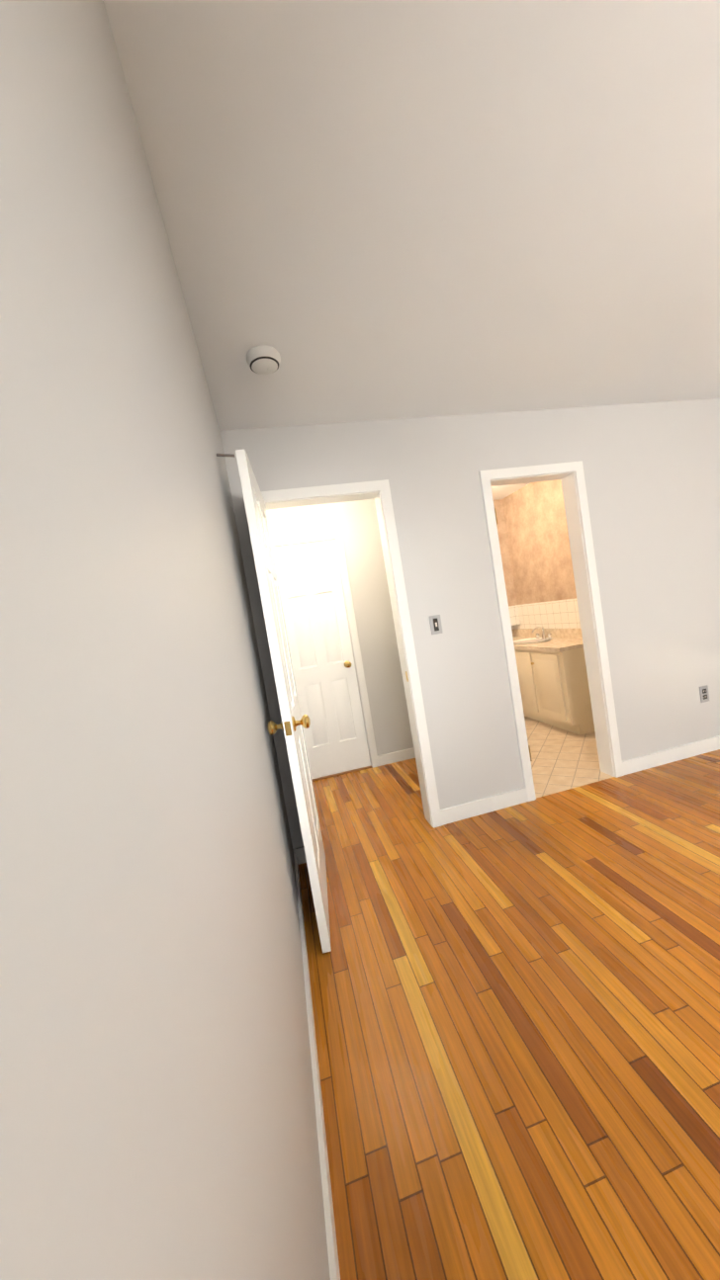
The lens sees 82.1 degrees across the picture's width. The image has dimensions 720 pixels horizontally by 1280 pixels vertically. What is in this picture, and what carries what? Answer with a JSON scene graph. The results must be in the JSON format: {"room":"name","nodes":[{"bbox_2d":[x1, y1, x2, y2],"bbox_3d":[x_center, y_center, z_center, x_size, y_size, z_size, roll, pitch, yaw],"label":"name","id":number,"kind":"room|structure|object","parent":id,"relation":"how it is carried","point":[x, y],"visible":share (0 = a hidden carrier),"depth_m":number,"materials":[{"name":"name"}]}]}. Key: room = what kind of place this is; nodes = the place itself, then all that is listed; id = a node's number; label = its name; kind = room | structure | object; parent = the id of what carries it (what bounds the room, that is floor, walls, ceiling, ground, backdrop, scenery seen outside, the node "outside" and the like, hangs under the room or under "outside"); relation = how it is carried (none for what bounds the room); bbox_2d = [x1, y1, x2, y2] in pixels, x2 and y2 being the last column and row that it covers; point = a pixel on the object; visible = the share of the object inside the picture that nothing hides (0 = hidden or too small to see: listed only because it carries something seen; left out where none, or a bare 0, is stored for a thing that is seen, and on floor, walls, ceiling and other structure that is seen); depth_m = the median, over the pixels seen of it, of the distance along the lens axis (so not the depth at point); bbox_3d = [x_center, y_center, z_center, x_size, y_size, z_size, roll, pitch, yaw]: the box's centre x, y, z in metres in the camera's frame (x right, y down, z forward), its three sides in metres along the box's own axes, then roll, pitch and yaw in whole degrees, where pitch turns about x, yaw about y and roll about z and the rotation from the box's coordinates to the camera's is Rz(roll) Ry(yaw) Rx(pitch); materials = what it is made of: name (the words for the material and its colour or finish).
{"room":"empty bedroom","nodes":[
{"label":"empty bedroom","id":0,"kind":"room"},
{"bbox_2d":[0,0,330,1279],"bbox_3d":[-0.304,0.111,0.757,0.120,2.440,6.510,-10,3,-11],"label":"wall","id":1,"kind":"structure","parent":0,"point":[156,1105],"depth_m":0.29,"materials":[{"name":"grey paint"}]},
{"bbox_2d":[293,847,340,1279],"bbox_3d":[0.121,1.271,0.028,0.030,0.090,4.750,-10,3,-11],"label":"baseboard","id":2,"kind":"structure","parent":1,"relation":"attached to","point":[334,1274],"depth_m":1.08,"materials":[{"name":"white wood"}]},
{"bbox_2d":[265,499,413,755],"bbox_3d":[-0.135,-0.066,3.663,1.405,2.440,0.120,-10,3,-11],"label":"wall","id":3,"kind":"structure","parent":0,"point":[356,523],"depth_m":3.65,"materials":[{"name":"grey paint"}]},
{"bbox_2d":[272,539,370,778],"bbox_3d":[-0.341,0.170,3.594,0.573,2.018,0.175,-10,3,-11],"label":"door","id":4,"kind":"structure","parent":3,"relation":"in","point":[317,632],"depth_m":3.58,"materials":[{"name":"white wood"}]},
{"bbox_2d":[270,530,378,767],"bbox_3d":[-0.350,0.147,3.615,0.704,2.092,0.136,-10,3,-11],"label":"door frame","id":5,"kind":"structure","parent":3,"relation":"attached to","point":[336,537],"depth_m":3.60,"materials":[{"name":"white wood"}]},
{"bbox_2d":[377,747,415,766],"bbox_3d":[0.442,1.028,3.735,0.578,0.090,0.013,-10,3,-11],"label":"baseboard","id":6,"kind":"structure","parent":3,"relation":"attached to","point":[404,754],"depth_m":3.70,"materials":[{"name":"white wood"}]},
{"bbox_2d":[103,0,719,500],"bbox_3d":[1.700,-1.543,1.554,4.855,0.100,7.440,-10,3,-11],"label":"ceiling","id":7,"kind":"structure","parent":0,"point":[379,210],"depth_m":1.15,"materials":[{"name":"white paint"}]},
{"bbox_2d":[246,344,280,374],"bbox_3d":[-0.392,-1.135,1.692,0.140,0.049,0.140,-10,3,-11],"label":"smoke detector","id":8,"kind":"object","parent":7,"relation":"attached to","point":[263,360],"visible":1,"depth_m":1.66,"materials":[{"name":"white plastic"}]},
{"bbox_2d":[220,398,719,849],"bbox_3d":[1.658,-0.312,2.803,4.855,2.440,0.120,-10,3,-11],"label":"wall","id":9,"kind":"structure","parent":0,"point":[651,473],"depth_m":2.59,"materials":[{"name":"grey paint"}]},
{"bbox_2d":[216,448,331,952],"bbox_3d":[-0.362,0.264,1.955,0.182,2.018,0.724,-10,3,-11],"label":"hall door","id":10,"kind":"structure","parent":9,"relation":"in","point":[293,723],"depth_m":1.67,"materials":[{"name":"white wood"}]},
{"bbox_2d":[259,479,441,828],"bbox_3d":[-0.080,0.164,2.453,0.824,2.092,0.152,-10,3,-11],"label":"door frame","id":11,"kind":"structure","parent":9,"relation":"attached to","point":[379,491],"depth_m":2.45,"materials":[{"name":"white wood"}]},
{"bbox_2d":[428,614,442,634],"bbox_3d":[0.458,-0.092,2.492,0.070,0.114,0.012,-10,3,-11],"label":"light switch","id":12,"kind":"object","parent":9,"relation":"attached to","point":[435,625],"visible":1,"depth_m":2.49,"materials":[{"name":"grey plastic"}]},
{"bbox_2d":[405,508,531,761],"bbox_3d":[0.613,0.037,2.547,0.722,1.610,0.052,-10,3,-11],"label":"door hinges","id":13,"kind":"object","parent":9,"relation":"attached to","point":[406,672],"depth_m":2.55,"materials":[{"name":"gold metal"}]},
{"bbox_2d":[439,787,526,825],"bbox_3d":[0.774,1.034,2.578,0.586,0.090,0.013,-10,3,-11],"label":"baseboard","id":14,"kind":"structure","parent":9,"relation":"attached to","point":[450,814],"depth_m":2.57,"materials":[{"name":"white wood"}]},
{"bbox_2d":[478,460,623,801],"bbox_3d":[1.236,-0.063,2.712,0.724,2.092,0.136,-10,3,-11],"label":"door frame","id":15,"kind":"structure","parent":9,"relation":"attached to","point":[570,475],"depth_m":2.70,"materials":[{"name":"white wood"}]},
{"bbox_2d":[621,735,719,774],"bbox_3d":[2.339,0.764,2.896,1.206,0.090,0.013,-10,3,-11],"label":"baseboard","id":16,"kind":"structure","parent":9,"relation":"attached to","point":[695,748],"depth_m":2.85,"materials":[{"name":"white wood"}]},
{"bbox_2d":[698,684,708,702],"bbox_3d":[2.421,0.380,2.908,0.070,0.114,0.006,-10,3,-11],"label":"electrical outlet","id":17,"kind":"object","parent":9,"relation":"attached to","point":[703,693],"visible":1,"depth_m":2.90,"materials":[{"name":"grey plastic"}]},
{"bbox_2d":[493,499,519,625],"bbox_3d":[1.628,-0.905,5.045,0.274,1.490,0.344,-10,3,-11],"label":"wall","id":18,"kind":"structure","parent":0,"point":[507,566],"depth_m":4.89,"materials":[{"name":"paint"}]},
{"bbox_2d":[512,626,582,638],"bbox_3d":[2.016,-0.073,4.458,0.020,0.095,1.628,-10,3,-11],"label":"backsplash","id":19,"kind":"structure","parent":18,"relation":"attached to","point":[539,633],"depth_m":4.37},
{"bbox_2d":[298,716,719,1279],"bbox_3d":[2.105,0.961,1.683,4.855,0.100,7.440,-10,3,-11],"label":"floor","id":20,"kind":"structure","parent":0,"point":[516,1012],"depth_m":1.29,"materials":[{"name":"brown wood"}]},
{"bbox_2d":[312,765,372,781],"bbox_3d":[-0.184,1.173,3.671,0.580,0.012,0.130,-10,3,-11],"label":"threshold","id":21,"kind":"object","parent":20,"relation":"on","point":[341,773],"visible":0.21,"depth_m":3.62,"materials":[{"name":"brown wood"}]},
{"bbox_2d":[513,646,594,735],"bbox_3d":[1.849,0.424,4.448,0.512,0.760,1.638,-10,3,-11],"label":"bathroom vanity","id":22,"kind":"object","parent":20,"relation":"on","point":[553,677],"depth_m":3.71,"materials":[{"name":"beige wood"}]},
{"bbox_2d":[512,638,583,650],"bbox_3d":[1.796,0.031,4.425,0.492,0.035,1.648,-10,3,-11],"label":"countertop","id":23,"kind":"structure","parent":22,"relation":"on","point":[531,643],"depth_m":3.95,"materials":[{"name":"beige stone"}]},
{"bbox_2d":[502,479,580,629],"bbox_3d":[2.039,-0.442,4.130,0.006,2.440,2.330,-10,3,-11],"label":"wall","id":24,"kind":"structure","parent":0,"point":[540,552],"depth_m":4.35,"materials":[{"name":"paint"}]}
]}

